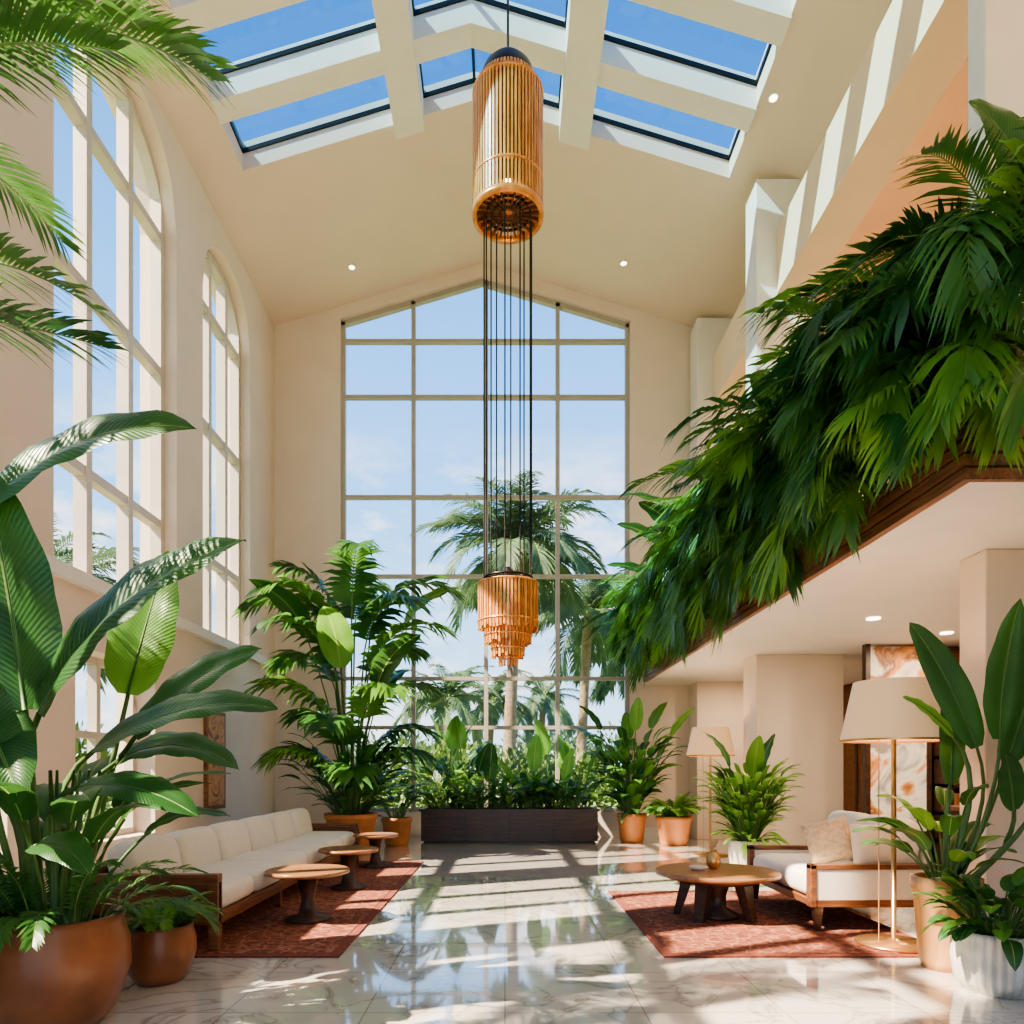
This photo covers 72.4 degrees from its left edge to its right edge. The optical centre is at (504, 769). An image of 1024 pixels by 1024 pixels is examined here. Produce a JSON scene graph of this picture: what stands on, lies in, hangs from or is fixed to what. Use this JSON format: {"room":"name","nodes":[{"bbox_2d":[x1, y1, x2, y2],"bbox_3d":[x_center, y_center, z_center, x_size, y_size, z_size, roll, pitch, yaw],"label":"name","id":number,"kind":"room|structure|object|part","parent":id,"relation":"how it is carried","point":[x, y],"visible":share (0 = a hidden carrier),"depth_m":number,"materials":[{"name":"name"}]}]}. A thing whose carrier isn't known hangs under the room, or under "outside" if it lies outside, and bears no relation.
{"room":"lobby","nodes":[
{"label":"lobby","id":0,"kind":"room"},
{"bbox_2d":[0,0,273,886],"bbox_3d":[-4.730,-3.675,5.450,0.500,9.950,16.900,0,0,0],"label":"wall","id":1,"kind":"structure","parent":0,"point":[192,227],"depth_m":9.55,"materials":[{"name":"paint"}]},
{"bbox_2d":[75,656,135,837],"bbox_3d":[-4.775,-0.250,8.130,0.110,2.100,1.660,0,0,0],"label":"window","id":2,"kind":"structure","parent":1,"relation":"in","point":[93,734],"depth_m":8.09,"materials":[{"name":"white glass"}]},
{"bbox_2d":[54,13,164,582],"bbox_3d":[-4.715,-5.250,8.250,0.150,6.360,2.600,0,0,0],"label":"window","id":3,"kind":"structure","parent":1,"relation":"in","point":[129,127],"depth_m":8.63,"materials":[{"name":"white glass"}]},
{"bbox_2d":[45,553,277,670],"bbox_3d":[-4.435,-2.000,5.300,0.090,0.140,16.600,0,0,0],"label":"trim","id":4,"kind":"structure","parent":1,"relation":"attached to","point":[60,569],"depth_m":7.65,"materials":[{"name":"beige paint"}]},
{"bbox_2d":[203,713,225,808],"bbox_3d":[-4.452,-0.150,10.750,0.056,1.500,0.700,0,0,0],"label":"painting","id":5,"kind":"object","parent":1,"relation":"attached to","point":[214,726],"visible":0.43,"depth_m":10.70,"materials":[{"name":"brown wood"}]},
{"bbox_2d":[203,250,240,644],"bbox_3d":[-4.715,-5.140,11.340,0.150,6.140,1.920,0,0,0],"label":"window","id":6,"kind":"structure","parent":1,"relation":"in","point":[225,309],"depth_m":11.60,"materials":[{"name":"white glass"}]},
{"bbox_2d":[117,0,891,326],"bbox_3d":[-0.225,-9.309,5.450,9.510,1.942,16.900,0,0,0],"label":"ceiling","id":7,"kind":"structure","parent":0,"point":[296,212],"depth_m":11.04,"materials":[{"name":"paint"}]},
{"bbox_2d":[348,263,355,269],"bbox_3d":[-2.780,-9.145,12.700,0.140,0.065,0.140,0,0,0],"label":"recessed light","id":8,"kind":"object","parent":7,"relation":"in","point":[352,266],"visible":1,"depth_m":12.68,"materials":[{"name":"beige plastic"}]},
{"bbox_2d":[170,0,791,149],"bbox_3d":[-0.280,-9.447,7.540,7.160,1.586,5.720,0,0,0],"label":"ceiling beams","id":9,"kind":"structure","parent":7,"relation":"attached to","point":[578,52],"depth_m":9.18,"materials":[{"name":"white paint"}]},
{"bbox_2d":[195,0,771,160],"bbox_3d":[-0.280,-9.567,7.660,7.160,1.206,5.280,0,0,0],"label":"frames","id":10,"kind":"object","parent":9,"relation":"attached to","point":[445,3],"visible":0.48,"depth_m":9.17,"materials":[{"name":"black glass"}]},
{"bbox_2d":[472,0,543,666],"bbox_3d":[0.030,-5.370,7.100,0.726,8.648,0.726,0,0,0],"label":"drum pendant light","id":11,"kind":"object","parent":9,"relation":"hanging from","point":[508,94],"depth_m":6.88,"materials":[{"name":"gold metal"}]},
{"bbox_3d":[0.030,-3.323,7.100,0.624,4.554,0.624,0,0,0],"label":"tiered chandelier","id":12,"kind":"part","parent":11,"relation":"part of","materials":[{"name":"gold metal"}]},
{"bbox_2d":[620,259,627,265],"bbox_3d":[2.120,-9.072,12.500,0.140,0.065,0.140,0,0,0],"label":"recessed light","id":13,"kind":"object","parent":7,"relation":"in","point":[623,262],"visible":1,"depth_m":12.47,"materials":[{"name":"beige plastic"}]},
{"bbox_2d":[768,90,778,102],"bbox_3d":[3.450,-8.666,9.000,0.140,0.065,0.140,0,0,0],"label":"recessed light","id":14,"kind":"object","parent":7,"relation":"in","point":[773,96],"visible":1,"depth_m":8.98,"materials":[{"name":"beige plastic"}]},
{"bbox_2d":[713,0,967,404],"bbox_3d":[4.145,-7.687,5.300,0.530,1.775,16.600,0,0,0],"label":"wall","id":15,"kind":"structure","parent":7,"relation":"attached to","point":[918,47],"depth_m":7.77,"materials":[{"name":"paint"}]},
{"bbox_2d":[48,837,1023,1023],"bbox_3d":[0.960,1.360,5.450,11.880,0.120,16.900,0,0,0],"label":"floor","id":16,"kind":"structure","parent":0,"point":[479,933],"depth_m":4.49,"materials":[{"name":"stone"}]},
{"bbox_2d":[0,0,237,371],"bbox_3d":[-2.593,-1.037,2.731,2.984,4.674,2.674,0,0,0],"label":"palm tree","id":17,"kind":"object","parent":16,"relation":"on","point":[43,19],"visible":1,"depth_m":2.86,"materials":[{"name":"plant"}]},
{"bbox_2d":[0,410,277,1023],"bbox_3d":[-2.223,-0.257,3.584,1.620,3.115,1.718,0,0,-43],"label":"potted plant","id":18,"kind":"object","parent":16,"relation":"on","point":[67,959],"visible":1,"depth_m":3.44,"materials":[{"name":"green plant"}]},
{"bbox_2d":[108,891,221,986],"bbox_3d":[-2.137,1.031,4.336,0.726,0.538,0.665,0,0,39],"label":"potted fern","id":19,"kind":"object","parent":16,"relation":"on","point":[163,942],"visible":0.72,"depth_m":4.17,"materials":[{"name":"ceramic"}]},
{"bbox_2d":[194,861,423,957],"bbox_3d":[-2.125,1.290,7.370,1.950,0.017,5.060,0,0,0],"label":"area rug","id":20,"kind":"object","parent":16,"relation":"on","point":[261,930],"visible":0.43,"depth_m":5.85,"materials":[{"name":"fabric"}]},
{"bbox_2d":[87,808,358,950],"bbox_3d":[-2.505,0.896,7.350,0.950,0.771,4.800,0,0,0],"label":"sofa","id":21,"kind":"object","parent":20,"relation":"on","point":[236,855],"visible":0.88,"depth_m":6.03,"materials":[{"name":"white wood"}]},
{"bbox_2d":[265,864,349,923],"bbox_3d":[-1.690,1.066,6.000,0.700,0.432,0.700,0,0,0],"label":"side table","id":22,"kind":"object","parent":20,"relation":"on","point":[307,876],"visible":1,"depth_m":5.92,"materials":[{"name":"brown wood"}]},
{"bbox_2d":[318,845,377,890],"bbox_3d":[-1.700,1.066,7.600,0.640,0.432,0.640,0,0,0],"label":"side table","id":23,"kind":"object","parent":20,"relation":"on","point":[348,854],"visible":0.97,"depth_m":7.52,"materials":[{"name":"brown wood"}]},
{"bbox_2d":[352,832,397,868],"bbox_3d":[-1.720,1.066,9.300,0.600,0.432,0.600,0,0,0],"label":"side table","id":24,"kind":"object","parent":20,"relation":"on","point":[375,839],"visible":0.95,"depth_m":9.22,"materials":[{"name":"brown wood"}]},
{"bbox_2d":[231,539,466,845],"bbox_3d":[-2.401,-0.991,10.877,3.720,4.582,2.972,0,0,-6],"label":"palm","id":25,"kind":"object","parent":16,"relation":"on","point":[333,635],"visible":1,"depth_m":10.62,"materials":[{"name":"plant"}]},
{"bbox_2d":[369,775,434,845],"bbox_3d":[-1.864,0.696,12.023,1.068,1.209,1.078,0,0,-34],"label":"potted shrub","id":26,"kind":"object","parent":16,"relation":"on","point":[400,824],"visible":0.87,"depth_m":11.92,"materials":[{"name":"green plant"}]},
{"bbox_2d":[386,711,609,842],"bbox_3d":[-0.124,0.107,12.704,4.159,2.386,1.709,0,0,0],"label":"planter box","id":27,"kind":"object","parent":16,"relation":"on","point":[466,821],"visible":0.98,"depth_m":12.50,"materials":[{"name":"brown wood"}]},
{"bbox_2d":[574,697,695,842],"bbox_3d":[2.276,0.015,12.571,2.065,2.570,1.916,0,0,0],"label":"rubber plant","id":28,"kind":"object","parent":16,"relation":"on","point":[631,823],"visible":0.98,"depth_m":12.35,"materials":[{"name":"green plant"}]},
{"bbox_2d":[639,792,708,845],"bbox_3d":[2.892,0.831,12.086,1.130,0.938,1.152,0,0,35],"label":"potted fern","id":29,"kind":"object","parent":16,"relation":"on","point":[674,823],"visible":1,"depth_m":11.93,"materials":[{"name":"ceramic"}]},
{"bbox_2d":[693,788,711,856],"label":"floor lamp","id":30,"kind":"object","parent":16,"relation":"on","point":[703,854],"depth_m":10.69,"materials":[{"name":"gold metal"}]},
{"bbox_2d":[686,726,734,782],"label":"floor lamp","id":31,"kind":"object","parent":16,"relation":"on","point":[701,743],"depth_m":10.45,"materials":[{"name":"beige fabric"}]},
{"bbox_2d":[689,318,742,839],"bbox_3d":[4.055,-3.567,13.350,0.950,9.734,0.600,0,0,0],"label":"column","id":32,"kind":"structure","parent":16,"relation":"on","point":[716,703],"depth_m":13.05,"materials":[{"name":"paint"}]},
{"bbox_2d":[691,732,805,864],"bbox_3d":[3.160,0.391,9.213,1.554,1.818,1.510,0,0,0],"label":"potted plant","id":33,"kind":"object","parent":16,"relation":"on","point":[745,811],"visible":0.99,"depth_m":9.00,"materials":[{"name":"green plant"}]},
{"bbox_2d":[608,891,918,957],"bbox_3d":[2.125,1.290,6.150,2.050,0.017,2.620,0,0,0],"label":"area rug","id":34,"kind":"object","parent":16,"relation":"on","point":[784,928],"visible":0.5,"depth_m":5.63,"materials":[{"name":"fabric"}]},
{"bbox_2d":[655,862,781,923],"bbox_3d":[1.860,1.081,6.150,1.060,0.402,1.060,0,0,0],"label":"round coffee table","id":35,"kind":"object","parent":34,"relation":"on","point":[711,885],"visible":0.96,"depth_m":5.92,"materials":[{"name":"brown wood"}]},
{"bbox_2d":[689,865,707,870],"bbox_3d":[1.700,0.863,6.150,0.160,0.035,0.160,0,0,0],"label":"dish","id":36,"kind":"object","parent":35,"relation":"on","point":[693,867],"visible":1,"depth_m":6.11,"materials":[{"name":"white ceramic"}]},
{"bbox_2d":[706,840,720,868],"bbox_3d":[1.860,0.754,6.250,0.130,0.251,0.130,0,0,0],"label":"vase","id":37,"kind":"object","parent":35,"relation":"on","point":[713,861],"visible":0.99,"depth_m":6.21,"materials":[{"name":"gold metal"}]},
{"bbox_2d":[747,810,937,930],"bbox_3d":[2.930,0.834,6.275,1.020,0.895,1.470,0,0,0],"label":"sofa","id":38,"kind":"object","parent":34,"relation":"on","point":[843,883],"visible":0.7,"depth_m":5.55,"materials":[{"name":"beige fabric"}]},
{"bbox_2d":[800,815,852,862],"bbox_3d":[2.780,0.610,6.000,0.466,0.460,0.204,0,0,22],"label":"patterned throw pillow","id":39,"kind":"object","parent":38,"relation":"on","point":[828,841],"visible":0.94,"depth_m":5.94,"materials":[{"name":"beige fabric"}]},
{"bbox_2d":[849,824,890,862],"bbox_3d":[3.040,0.625,5.770,0.370,0.362,0.202,0,0,0],"label":"throw pillow","id":40,"kind":"object","parent":38,"relation":"on","point":[868,853],"visible":0.55,"depth_m":5.70,"materials":[{"name":"beige fabric"}]},
{"bbox_2d":[839,677,939,953],"bbox_3d":[2.860,0.316,5.150,0.726,1.932,0.726,0,0,0],"label":"floor lamp","id":41,"kind":"object","parent":34,"relation":"on","point":[877,711],"visible":0.84,"depth_m":4.96,"materials":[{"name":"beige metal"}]},
{"bbox_2d":[743,179,842,844],"bbox_3d":[4.205,-3.567,10.250,1.250,9.734,0.540,0,0,0],"label":"column","id":42,"kind":"structure","parent":16,"relation":"on","point":[798,698],"depth_m":9.98,"materials":[{"name":"paint"}]},
{"bbox_2d":[862,644,925,680],"bbox_3d":[5.085,-1.405,9.200,0.824,0.471,0.100,0,0,0],"label":"framed abstract painting","id":43,"kind":"object","parent":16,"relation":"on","point":[878,662],"depth_m":9.17,"materials":[{"name":"orange paper"}]},
{"bbox_2d":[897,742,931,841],"bbox_3d":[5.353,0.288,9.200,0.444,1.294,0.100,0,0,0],"label":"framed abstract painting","id":44,"kind":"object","parent":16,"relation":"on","point":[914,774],"depth_m":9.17,"materials":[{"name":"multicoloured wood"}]},
{"bbox_2d":[850,598,1023,973],"bbox_3d":[2.918,0.110,4.618,1.154,2.380,1.164,0,0,0],"label":"potted plant","id":45,"kind":"object","parent":16,"relation":"on","point":[959,721],"visible":0.92,"depth_m":4.52,"materials":[{"name":"terracotta"},{"name":"leaf"},{"name":"soil"}]},
{"bbox_2d":[932,742,959,868],"bbox_3d":[6.020,0.000,9.020,0.800,2.600,0.400,0,0,0],"label":"bookshelf","id":46,"kind":"object","parent":16,"relation":"on","point":[937,776],"visible":0.02,"depth_m":9.10,"materials":[{"name":"brown wood"}]},
{"bbox_2d":[941,805,959,850],"bbox_3d":[5.650,0.850,7.650,1.400,0.900,0.600,0,0,0],"label":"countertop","id":47,"kind":"structure","parent":16,"relation":"on","point":[955,809],"depth_m":7.76,"materials":[{"name":"brown wood"}]},
{"bbox_2d":[947,647,959,663],"bbox_3d":[5.725,-0.170,9.340,1.550,2.940,0.080,0,0,0],"label":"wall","id":48,"kind":"structure","parent":16,"relation":"on","point":[955,651],"depth_m":9.30,"materials":[{"name":"brown wood"}]},
{"bbox_2d":[906,863,1023,999],"bbox_3d":[2.910,0.937,4.131,0.910,0.726,0.920,0,0,0],"label":"potted plant","id":49,"kind":"object","parent":16,"relation":"on","point":[986,953],"visible":1,"depth_m":4.00,"materials":[{"name":"green plant"}]},
{"bbox_2d":[960,0,1023,920],"bbox_3d":[4.055,-3.567,5.370,0.950,9.734,0.300,0,0,0],"label":"column","id":50,"kind":"structure","parent":16,"relation":"on","point":[991,580],"depth_m":5.22,"materials":[{"name":"paint"}]},
{"bbox_2d":[274,263,843,836],"bbox_3d":[0.960,-4.330,13.750,11.880,11.260,0.300,0,0,0],"label":"wall","id":51,"kind":"structure","parent":0,"point":[307,349],"depth_m":13.60,"materials":[{"name":"paint"}]},
{"bbox_2d":[341,279,628,811],"bbox_3d":[-0.385,-4.390,13.725,5.630,10.420,0.110,0,0,0],"label":"window","id":52,"kind":"structure","parent":51,"relation":"in","point":[412,304],"depth_m":13.68,"materials":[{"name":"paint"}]},
{"bbox_2d":[644,829,689,836],"bbox_3d":[-0.450,1.220,13.585,8.060,0.160,0.030,0,0,0],"label":"baseboard","id":53,"kind":"structure","parent":51,"relation":"attached to","point":[647,832],"depth_m":13.57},
{"bbox_2d":[642,482,1023,684],"bbox_3d":[4.630,-1.800,5.300,3.940,0.300,16.600,0,0,0],"label":"soffit","id":54,"kind":"object","parent":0,"point":[911,573],"visible":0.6,"depth_m":6.66,"materials":[{"name":"beige paint"}]},
{"bbox_2d":[581,98,1023,692],"bbox_3d":[2.292,-2.580,8.033,2.497,2.724,10.934,0,0,0],"label":"hanging greenery","id":55,"kind":"object","parent":54,"relation":"on","point":[918,373],"visible":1,"depth_m":4.42,"materials":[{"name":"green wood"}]},
{"bbox_2d":[866,617,880,620],"bbox_3d":[4.000,-1.643,7.600,0.140,0.015,0.140,0,0,0],"label":"recessed light","id":56,"kind":"object","parent":54,"relation":"attached to","point":[869,618],"visible":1,"depth_m":7.58,"materials":[{"name":"beige"}]},
{"bbox_2d":[940,631,953,634],"bbox_3d":[5.300,-1.643,8.400,0.140,0.015,0.140,0,0,0],"label":"recessed light","id":57,"kind":"object","parent":54,"relation":"attached to","point":[947,632],"visible":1,"depth_m":8.38,"materials":[{"name":"beige"}]},
{"bbox_2d":[814,57,967,333],"bbox_3d":[5.655,-8.225,5.450,2.490,0.150,16.900,0,0,0],"label":"wall","id":58,"kind":"structure","parent":0,"point":[952,107],"depth_m":9.69,"materials":[{"name":"beige paint"}]},
{"label":"outside","id":59,"kind":"structure","parent":0,"visible":0},
{"bbox_2d":[81,781,617,832],"bbox_3d":[0.000,1.515,30.000,120.000,0.170,120.000,0,0,0],"label":"lawn","id":60,"kind":"structure","parent":59,"point":[609,803],"depth_m":30.80,"materials":[{"name":"green plant"}]},
{"bbox_2d":[54,510,115,584],"bbox_3d":[-14.687,-3.063,21.995,5.732,9.037,6.024,0,0,0],"label":"palm tree","id":61,"kind":"object","parent":60,"relation":"on","point":[57,552],"visible":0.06,"depth_m":21.93,"materials":[{"name":"green plant"}]},
{"bbox_2d":[75,720,115,832],"bbox_3d":[-7.641,0.507,7.622,2.926,3.461,12.759,0,0,0],"label":"hedge","id":62,"kind":"object","parent":60,"relation":"on","point":[78,744],"visible":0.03,"depth_m":12.11,"materials":[{"name":"green plant"}]},
{"bbox_2d":[54,545,139,698],"bbox_3d":[-11.023,-2.205,17.395,5.002,7.326,5.518,0,0,39],"label":"palm tree","id":63,"kind":"object","parent":60,"relation":"on","point":[109,554],"visible":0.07,"depth_m":17.81,"materials":[{"name":"green plant"}]},
{"bbox_2d":[391,663,505,796],"bbox_3d":[-2.432,-1.504,30.056,5.146,5.928,5.087,0,0,0],"label":"palm tree","id":64,"kind":"object","parent":60,"relation":"on","point":[458,700],"visible":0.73,"depth_m":29.53,"materials":[{"name":"green plant"}]},
{"bbox_2d":[348,720,621,793],"bbox_3d":[0.874,-0.184,44.840,32.102,7.056,9.015,0,0,0],"label":"treeline","id":65,"kind":"object","parent":60,"relation":"on","point":[572,743],"visible":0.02,"depth_m":43.19,"materials":[{"name":"green plant"}]},
{"bbox_2d":[349,737,623,807],"bbox_3d":[0.413,0.754,16.858,14.938,3.256,4.442,0,0,0],"label":"hedge","id":66,"kind":"object","parent":60,"relation":"on","point":[580,773],"visible":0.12,"depth_m":16.38,"materials":[{"name":"green plant"}]},
{"bbox_2d":[455,670,541,785],"bbox_3d":[-0.559,-1.611,33.977,4.756,6.140,4.620,0,0,-28],"label":"palm tree","id":67,"kind":"object","parent":60,"relation":"on","point":[492,721],"visible":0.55,"depth_m":33.82,"materials":[{"name":"green plant"}]},
{"bbox_2d":[408,469,614,806],"bbox_3d":[0.535,-3.716,22.482,6.467,10.342,6.157,0,0,29],"label":"palm tree","id":68,"kind":"object","parent":60,"relation":"on","point":[543,549],"visible":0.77,"depth_m":22.16,"materials":[{"name":"green plant"}]},
{"bbox_2d":[502,669,593,774],"bbox_3d":[2.091,-2.108,38.338,4.509,7.132,4.853,0,0,-34],"label":"palm tree","id":69,"kind":"object","parent":60,"relation":"on","point":[547,702],"visible":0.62,"depth_m":37.40,"materials":[{"name":"green plant"}]},
{"bbox_2d":[532,556,623,806],"bbox_3d":[3.176,-3.117,27.052,6.685,9.144,6.016,0,0,0],"label":"palm tree","id":70,"kind":"object","parent":60,"relation":"on","point":[582,656],"visible":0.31,"depth_m":26.84,"materials":[{"name":"green plant"}]},
{"bbox_2d":[573,638,623,707],"bbox_3d":[5.809,-2.606,30.926,5.781,8.126,6.023,0,0,0],"label":"palm tree","id":71,"kind":"object","parent":60,"relation":"on","point":[598,691],"visible":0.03,"depth_m":29.98,"materials":[{"name":"green plant"}]},
{"bbox_3d":[6.750,-3.650,5.300,0.300,9.900,16.600,0,0,0],"label":"wall","id":72,"kind":"structure","parent":0,"visible":0},
{"bbox_2d":[843,683,861,812],"bbox_3d":[6.560,-0.175,5.300,0.080,2.910,16.600,0,0,0],"label":"panelling","id":73,"kind":"object","parent":72,"relation":"attached to","point":[852,752],"visible":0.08,"depth_m":13.21,"materials":[{"name":"brown wood"}]}
]}

